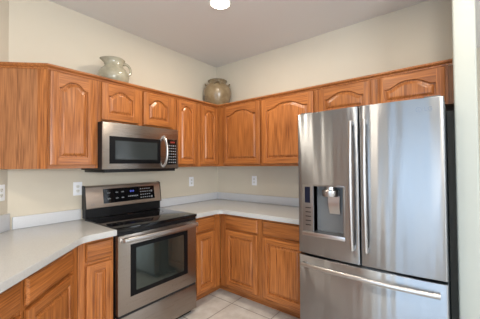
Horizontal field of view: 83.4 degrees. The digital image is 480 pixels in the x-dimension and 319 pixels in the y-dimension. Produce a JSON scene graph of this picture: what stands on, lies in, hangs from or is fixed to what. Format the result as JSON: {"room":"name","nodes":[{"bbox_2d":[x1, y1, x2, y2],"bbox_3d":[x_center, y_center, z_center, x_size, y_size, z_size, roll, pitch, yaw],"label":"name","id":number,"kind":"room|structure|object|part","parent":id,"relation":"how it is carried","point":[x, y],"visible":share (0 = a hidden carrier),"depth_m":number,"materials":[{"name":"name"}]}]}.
{"room":"kitchen","nodes":[
{"label":"kitchen","id":0,"kind":"room"},
{"bbox_2d":[0,0,8,214],"bbox_3d":[-1.638,0.040,0.809,0.120,2.735,2.348,0,-1,-6],"label":"wall","id":1,"kind":"structure","parent":0,"point":[4,4],"depth_m":1.96,"materials":[{"name":"beige paint"}]},
{"bbox_2d":[0,184,4,200],"bbox_3d":[-1.696,0.237,1.912,0.008,0.116,0.072,0,-1,-6],"label":"wall outlet","id":2,"kind":"object","parent":1,"relation":"attached to","point":[2,187],"visible":1,"depth_m":1.92,"materials":[{"name":"white plastic"}]},
{"bbox_2d":[0,214,9,232],"bbox_3d":[-1.621,0.443,1.318,0.022,0.120,1.315,0,-1,-7],"label":"backsplash","id":3,"kind":"structure","parent":1,"relation":"attached to","point":[5,218],"depth_m":1.92,"materials":[{"name":"stone"}]},
{"bbox_2d":[7,0,217,229],"bbox_3d":[-1.021,0.076,2.942,0.120,2.735,2.360,-1,-1,39],"label":"wall","id":4,"kind":"structure","parent":0,"point":[40,31],"depth_m":2.40,"materials":[{"name":"beige paint"}]},
{"bbox_2d":[12,209,80,229],"bbox_3d":[-1.536,0.474,2.168,0.020,0.090,0.464,-1,-1,39],"label":"backsplash","id":5,"kind":"structure","parent":4,"relation":"attached to","point":[18,222],"depth_m":2.14,"materials":[{"name":"stone"}]},
{"bbox_2d":[0,68,97,168],"bbox_3d":[-1.446,-0.284,2.037,0.353,0.708,0.582,-1,-1,39],"label":"upper cabinet","id":6,"kind":"object","parent":4,"relation":"attached to","point":[49,118],"visible":1,"depth_m":1.90,"materials":[{"name":"brown wood"}]},
{"bbox_3d":[-1.260,-0.286,2.042,0.019,0.708,0.341,-1,-1,39],"label":"frame","id":7,"kind":"part","parent":6,"relation":"part of","materials":[{"name":"brown wood"}]},
{"bbox_3d":[-1.247,-0.294,2.021,0.021,0.672,0.308,-1,-1,39],"label":"door","id":8,"kind":"part","parent":6,"relation":"part of","materials":[{"name":"brown wood"}]},
{"bbox_2d":[0,59,452,107],"bbox_3d":[-0.104,-0.656,2.569,3.174,0.037,1.423,0,-1,0],"label":"crown molding","id":9,"kind":"structure","parent":6,"relation":"attached to","point":[26,65],"depth_m":2.23,"materials":[{"name":"brown wood"}]},
{"bbox_2d":[73,182,81,195],"bbox_3d":[-1.412,0.254,2.343,0.008,0.116,0.072,-1,-1,39],"label":"wall outlet","id":10,"kind":"object","parent":4,"relation":"attached to","point":[77,186],"visible":0.96,"depth_m":2.34,"materials":[{"name":"white plastic"}]},
{"bbox_2d":[98,81,173,129],"bbox_3d":[-1.031,-0.466,2.563,0.353,0.333,0.752,-1,-1,39],"label":"upper cabinet","id":11,"kind":"object","parent":4,"relation":"attached to","point":[116,103],"visible":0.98,"depth_m":2.39,"materials":[{"name":"brown wood"}]},
{"bbox_2d":[98,56,131,82],"bbox_3d":[-1.145,-0.770,2.443,0.258,0.272,0.258,0,-1,-8],"label":"pitcher","id":12,"kind":"object","parent":11,"relation":"on","point":[113,68],"visible":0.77,"depth_m":2.36,"materials":[{"name":"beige ceramic"}]},
{"bbox_3d":[-1.065,-0.841,2.545,0.020,0.129,0.089,-1,-1,39],"label":"handle","id":13,"kind":"part","parent":12,"relation":"part of","materials":[{"name":"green ceramic"}]},
{"bbox_3d":[-1.020,-0.474,2.310,0.021,0.305,0.327,-1,-1,39],"label":"door","id":14,"kind":"part","parent":11,"relation":"part of","materials":[{"name":"brown wood"}]},
{"bbox_2d":[81,121,177,172],"bbox_3d":[-0.983,-0.093,2.520,0.465,0.410,0.748,-1,-1,39],"label":"microwave","id":15,"kind":"object","parent":11,"relation":"attached to","point":[121,147],"visible":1,"depth_m":2.34,"materials":[{"name":"silver metal"}]},
{"bbox_3d":[-0.901,-0.076,2.357,0.003,0.225,0.483,-1,-1,39],"label":"door glass","id":16,"kind":"part","parent":15,"relation":"part of","materials":[{"name":"black glass"}]},
{"bbox_3d":[-0.706,-0.075,2.555,0.075,0.301,0.026,-1,-1,39],"label":"door handle","id":17,"kind":"part","parent":15,"relation":"part of","materials":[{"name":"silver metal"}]},
{"bbox_3d":[-0.668,-0.073,2.649,0.003,0.245,0.109,-1,-1,39],"label":"control panel","id":18,"kind":"part","parent":15,"relation":"part of","materials":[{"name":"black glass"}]},
{"bbox_3d":[-0.788,-0.471,2.602,0.021,0.305,0.322,-1,-1,39],"label":"door","id":19,"kind":"part","parent":11,"relation":"part of","materials":[{"name":"brown wood"}]},
{"bbox_2d":[174,98,197,166],"bbox_3d":[-0.694,-0.273,2.980,0.353,0.708,0.320,-1,-1,39],"label":"upper cabinet","id":20,"kind":"object","parent":4,"relation":"attached to","point":[185,112],"visible":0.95,"depth_m":2.86,"materials":[{"name":"brown wood"}]},
{"bbox_2d":[160,192,217,206],"bbox_3d":[-0.608,0.488,3.332,0.020,0.090,0.982,-1,-1,39],"label":"backsplash","id":21,"kind":"structure","parent":4,"relation":"attached to","point":[164,202],"depth_m":3.28,"materials":[{"name":"stone"}]},
{"bbox_2d":[189,177,193,185],"bbox_3d":[-0.605,0.275,3.354,0.008,0.116,0.072,-1,-1,39],"label":"wall outlet","id":22,"kind":"object","parent":4,"relation":"attached to","point":[191,179],"visible":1,"depth_m":3.35,"materials":[{"name":"white plastic"}]},
{"bbox_2d":[197,104,218,166],"bbox_3d":[-0.385,-0.268,3.367,0.353,0.708,0.665,-1,-1,39],"label":"upper cabinet","id":23,"kind":"object","parent":4,"relation":"attached to","point":[207,116],"visible":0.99,"depth_m":3.10,"materials":[{"name":"brown wood"}]},
{"bbox_2d":[204,78,230,104],"bbox_3d":[-0.289,-0.818,3.469,0.352,0.391,0.352,-1,-1,39],"label":"urn","id":24,"kind":"object","parent":23,"relation":"on","point":[217,91],"visible":0.88,"depth_m":3.33,"materials":[{"name":"brown ceramic"}]},
{"bbox_2d":[179,266,298,318],"bbox_3d":[0.610,1.425,0.038,6.800,0.100,8.200,-1,-1,39],"label":"floor","id":25,"kind":"structure","parent":0,"point":[219,304],"depth_m":2.56,"materials":[{"name":"tile"}]},
{"bbox_2d":[0,282,21,318],"bbox_3d":[-1.271,0.972,0.949,0.621,0.871,0.518,0,-1,-6],"label":"base cabinet","id":26,"kind":"object","parent":25,"relation":"on","point":[10,298],"visible":0.69,"depth_m":1.16,"materials":[{"name":"brown wood"}]},
{"bbox_2d":[19,247,76,318],"bbox_3d":[-1.333,0.983,1.500,0.621,0.871,0.587,0,-1,-6],"label":"base cabinet","id":27,"kind":"object","parent":25,"relation":"on","point":[50,292],"visible":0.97,"depth_m":1.47,"materials":[{"name":"brown wood"}]},
{"bbox_3d":[-1.033,0.630,1.486,0.019,0.128,0.433,0,-1,-6],"label":"drawer","id":28,"kind":"part","parent":27,"relation":"part of","materials":[{"name":"brown wood"}]},
{"bbox_3d":[-1.029,0.996,1.479,0.021,0.560,0.433,0,-1,-6],"label":"door","id":29,"kind":"part","parent":27,"relation":"part of","materials":[{"name":"brown wood"}]},
{"bbox_2d":[0,219,116,292],"bbox_3d":[-1.247,0.525,1.521,0.806,0.042,1.690,0,-1,-6],"label":"countertop","id":30,"kind":"structure","parent":27,"relation":"on","point":[23,251],"depth_m":1.62,"materials":[{"name":"stone"}]},
{"bbox_2d":[77,237,112,318],"bbox_3d":[-1.237,0.993,2.043,0.621,0.871,0.274,-1,-1,39],"label":"base cabinet","id":31,"kind":"object","parent":25,"relation":"on","point":[94,258],"visible":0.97,"depth_m":1.86,"materials":[{"name":"brown wood"}]},
{"bbox_3d":[-0.985,0.637,1.890,0.019,0.128,0.179,-1,-1,39],"label":"drawer","id":32,"kind":"part","parent":31,"relation":"part of","materials":[{"name":"brown wood"}]},
{"bbox_3d":[-0.981,1.003,1.882,0.021,0.560,0.179,-1,-1,39],"label":"door","id":33,"kind":"part","parent":31,"relation":"part of","materials":[{"name":"brown wood"}]},
{"bbox_2d":[82,181,197,318],"bbox_3d":[-0.866,0.830,2.415,0.702,1.204,0.758,-1,-1,39],"label":"stove","id":34,"kind":"object","parent":25,"relation":"on","point":[154,250],"visible":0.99,"depth_m":2.29,"materials":[{"name":"silver metal"}]},
{"bbox_3d":[-1.067,0.335,2.630,0.023,0.130,0.525,-1,-1,39],"label":"control panel","id":35,"kind":"part","parent":34,"relation":"part of","materials":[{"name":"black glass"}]},
{"bbox_2d":[85,208,196,231],"bbox_3d":[-0.869,0.524,2.422,0.579,0.025,0.757,-1,-1,39],"label":"cooktop","id":36,"kind":"object","parent":34,"relation":"in","point":[138,219],"depth_m":2.34,"materials":[{"name":"black glass"}]},
{"bbox_3d":[-0.664,0.855,2.254,0.043,0.580,0.753,-1,-1,39],"label":"oven door","id":37,"kind":"part","parent":34,"relation":"part of","materials":[{"name":"silver metal"}]},
{"bbox_3d":[-0.660,1.273,2.246,0.043,0.219,0.753,-1,-1,39],"label":"drawer","id":38,"kind":"part","parent":34,"relation":"part of","materials":[{"name":"silver metal"}]},
{"bbox_3d":[-0.622,0.594,2.224,0.073,0.033,0.706,-1,-1,39],"label":"door handle","id":39,"kind":"part","parent":34,"relation":"part of","materials":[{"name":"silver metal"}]},
{"bbox_3d":[-0.649,0.837,2.237,0.003,0.390,0.552,-1,-1,39],"label":"door glass","id":40,"kind":"part","parent":34,"relation":"part of","materials":[{"name":"black glass"}]},
{"bbox_2d":[195,214,219,300],"bbox_3d":[-0.523,1.004,2.939,0.621,0.871,0.483,-1,-1,39],"label":"base cabinet","id":41,"kind":"object","parent":25,"relation":"on","point":[207,282],"visible":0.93,"depth_m":2.71,"materials":[{"name":"brown wood"}]},
{"bbox_3d":[-0.344,0.647,2.693,0.019,0.128,0.256,-1,-1,39],"label":"drawer","id":42,"kind":"part","parent":41,"relation":"part of","materials":[{"name":"brown wood"}]},
{"bbox_3d":[-0.341,1.013,2.686,0.021,0.560,0.256,-1,-1,39],"label":"door","id":43,"kind":"part","parent":41,"relation":"part of","materials":[{"name":"brown wood"}]},
{"bbox_2d":[220,214,300,318],"bbox_3d":[0.318,0.994,2.816,1.128,0.871,0.621,-1,-1,39],"label":"base cabinet","id":44,"kind":"object","parent":25,"relation":"on","point":[260,258],"visible":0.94,"depth_m":2.55,"materials":[{"name":"brown wood"}]},
{"bbox_2d":[156,199,298,224],"bbox_3d":[0.011,0.540,2.837,1.601,0.042,0.982,-1,-1,39],"label":"countertop","id":45,"kind":"structure","parent":44,"relation":"on","point":[272,212],"depth_m":2.79,"materials":[{"name":"stone"}]},
{"bbox_3d":[0.008,0.644,2.685,0.402,0.128,0.019,-1,-1,39],"label":"drawer","id":46,"kind":"part","parent":44,"relation":"part of","materials":[{"name":"brown wood"}]},
{"bbox_3d":[0.010,1.010,2.678,0.402,0.560,0.021,-1,-1,39],"label":"door","id":47,"kind":"part","parent":44,"relation":"part of","materials":[{"name":"brown wood"}]},
{"bbox_3d":[0.382,0.635,2.387,0.435,0.128,0.019,-1,-1,39],"label":"drawer","id":48,"kind":"part","parent":44,"relation":"part of","materials":[{"name":"brown wood"}]},
{"bbox_3d":[0.385,1.001,2.379,0.435,0.560,0.021,-1,-1,39],"label":"door","id":49,"kind":"part","parent":44,"relation":"part of","materials":[{"name":"brown wood"}]},
{"bbox_2d":[298,95,451,318],"bbox_3d":[1.023,0.522,2.065,0.911,1.775,0.863,-1,-1,39],"label":"refrigerator","id":50,"kind":"object","parent":25,"relation":"on","point":[374,228],"visible":1,"depth_m":1.72,"materials":[{"name":"grey metal"}]},
{"bbox_3d":[0.644,0.177,1.968,0.452,1.056,0.100,-1,-1,39],"label":"door","id":51,"kind":"part","parent":50,"relation":"part of","materials":[{"name":"silver metal"}]},
{"bbox_3d":[0.739,0.171,1.787,0.024,0.862,0.068,-1,-1,39],"label":"door handle","id":52,"kind":"part","parent":50,"relation":"part of","materials":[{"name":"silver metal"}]},
{"bbox_3d":[0.806,0.170,1.734,0.024,0.862,0.068,-1,-1,39],"label":"door handle","id":53,"kind":"part","parent":50,"relation":"part of","materials":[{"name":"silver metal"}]},
{"bbox_3d":[0.831,1.034,1.808,0.911,0.635,0.100,-1,-1,39],"label":"freezer drawer","id":54,"kind":"part","parent":50,"relation":"part of","materials":[{"name":"silver metal"}]},
{"bbox_3d":[1.003,0.168,1.682,0.452,1.056,0.100,-1,-1,39],"label":"door","id":55,"kind":"part","parent":50,"relation":"part of","materials":[{"name":"silver metal"}]},
{"bbox_2d":[49,0,479,67],"bbox_3d":[0.586,-1.410,0.092,6.800,0.100,8.200,-1,-1,39],"label":"ceiling","id":56,"kind":"structure","parent":0,"point":[196,30],"depth_m":2.52,"materials":[{"name":"white paint"}]},
{"bbox_2d":[208,0,231,9],"bbox_3d":[-0.167,-1.308,2.257,0.200,0.008,0.200,-1,-1,39],"label":"recessed light","id":57,"kind":"object","parent":56,"relation":"in","point":[215,4],"visible":1,"depth_m":2.27,"materials":[{"name":"white paint"}]},
{"bbox_2d":[217,0,458,318],"bbox_3d":[0.779,0.060,2.939,2.700,2.735,0.120,-1,-1,39],"label":"wall","id":58,"kind":"structure","parent":0,"point":[421,33],"depth_m":2.67,"materials":[{"name":"beige paint"}]},
{"bbox_2d":[252,176,256,184],"bbox_3d":[0.176,0.263,3.334,0.072,0.116,0.008,-1,-1,39],"label":"wall outlet","id":59,"kind":"object","parent":58,"relation":"attached to","point":[254,178],"visible":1,"depth_m":3.33,"materials":[{"name":"white plastic"}]},
{"bbox_2d":[218,192,298,206],"bbox_3d":[0.319,0.478,3.209,1.580,0.090,0.020,-1,-1,39],"label":"backsplash","id":60,"kind":"structure","parent":58,"relation":"attached to","point":[288,201],"depth_m":3.25,"materials":[{"name":"stone"}]},
{"bbox_2d":[218,90,316,165],"bbox_3d":[0.321,-0.281,3.003,1.252,0.708,0.353,-1,-1,39],"label":"upper cabinet","id":61,"kind":"object","parent":58,"relation":"attached to","point":[262,132],"visible":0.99,"depth_m":2.84,"materials":[{"name":"brown wood"}]},
{"bbox_3d":[0.009,-0.286,3.040,0.531,0.672,0.021,-1,-1,39],"label":"door","id":62,"kind":"part","parent":61,"relation":"part of","materials":[{"name":"brown wood"}]},
{"bbox_3d":[0.462,-0.296,2.679,0.572,0.672,0.021,-1,-1,39],"label":"door","id":63,"kind":"part","parent":61,"relation":"part of","materials":[{"name":"brown wood"}]},
{"bbox_2d":[317,65,453,111],"bbox_3d":[1.197,-0.519,2.307,0.990,0.273,0.353,-1,-1,39],"label":"upper cabinet","id":64,"kind":"object","parent":58,"relation":"attached to","point":[438,80],"visible":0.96,"depth_m":2.10,"materials":[{"name":"brown wood"}]},
{"bbox_3d":[0.896,-0.519,2.336,0.431,0.247,0.021,-1,-1,39],"label":"door","id":65,"kind":"part","parent":64,"relation":"part of","materials":[{"name":"brown wood"}]},
{"bbox_3d":[1.276,-0.528,2.032,0.433,0.247,0.021,-1,-1,39],"label":"door","id":66,"kind":"part","parent":64,"relation":"part of","materials":[{"name":"brown wood"}]},
{"bbox_2d":[451,0,479,318],"bbox_3d":[1.551,0.033,1.851,0.109,2.735,0.620,-1,-1,39],"label":"wall partition","id":67,"kind":"structure","parent":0,"point":[463,11],"depth_m":1.61,"materials":[{"name":"grey paint"}]},
{"bbox_2d":[476,47,479,173],"bbox_3d":[4.060,0.019,2.241,3.300,2.735,0.120,-1,-1,39],"label":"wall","id":68,"kind":"structure","parent":0,"point":[477,49],"depth_m":3.17,"materials":[{"name":"beige paint"}]}
]}

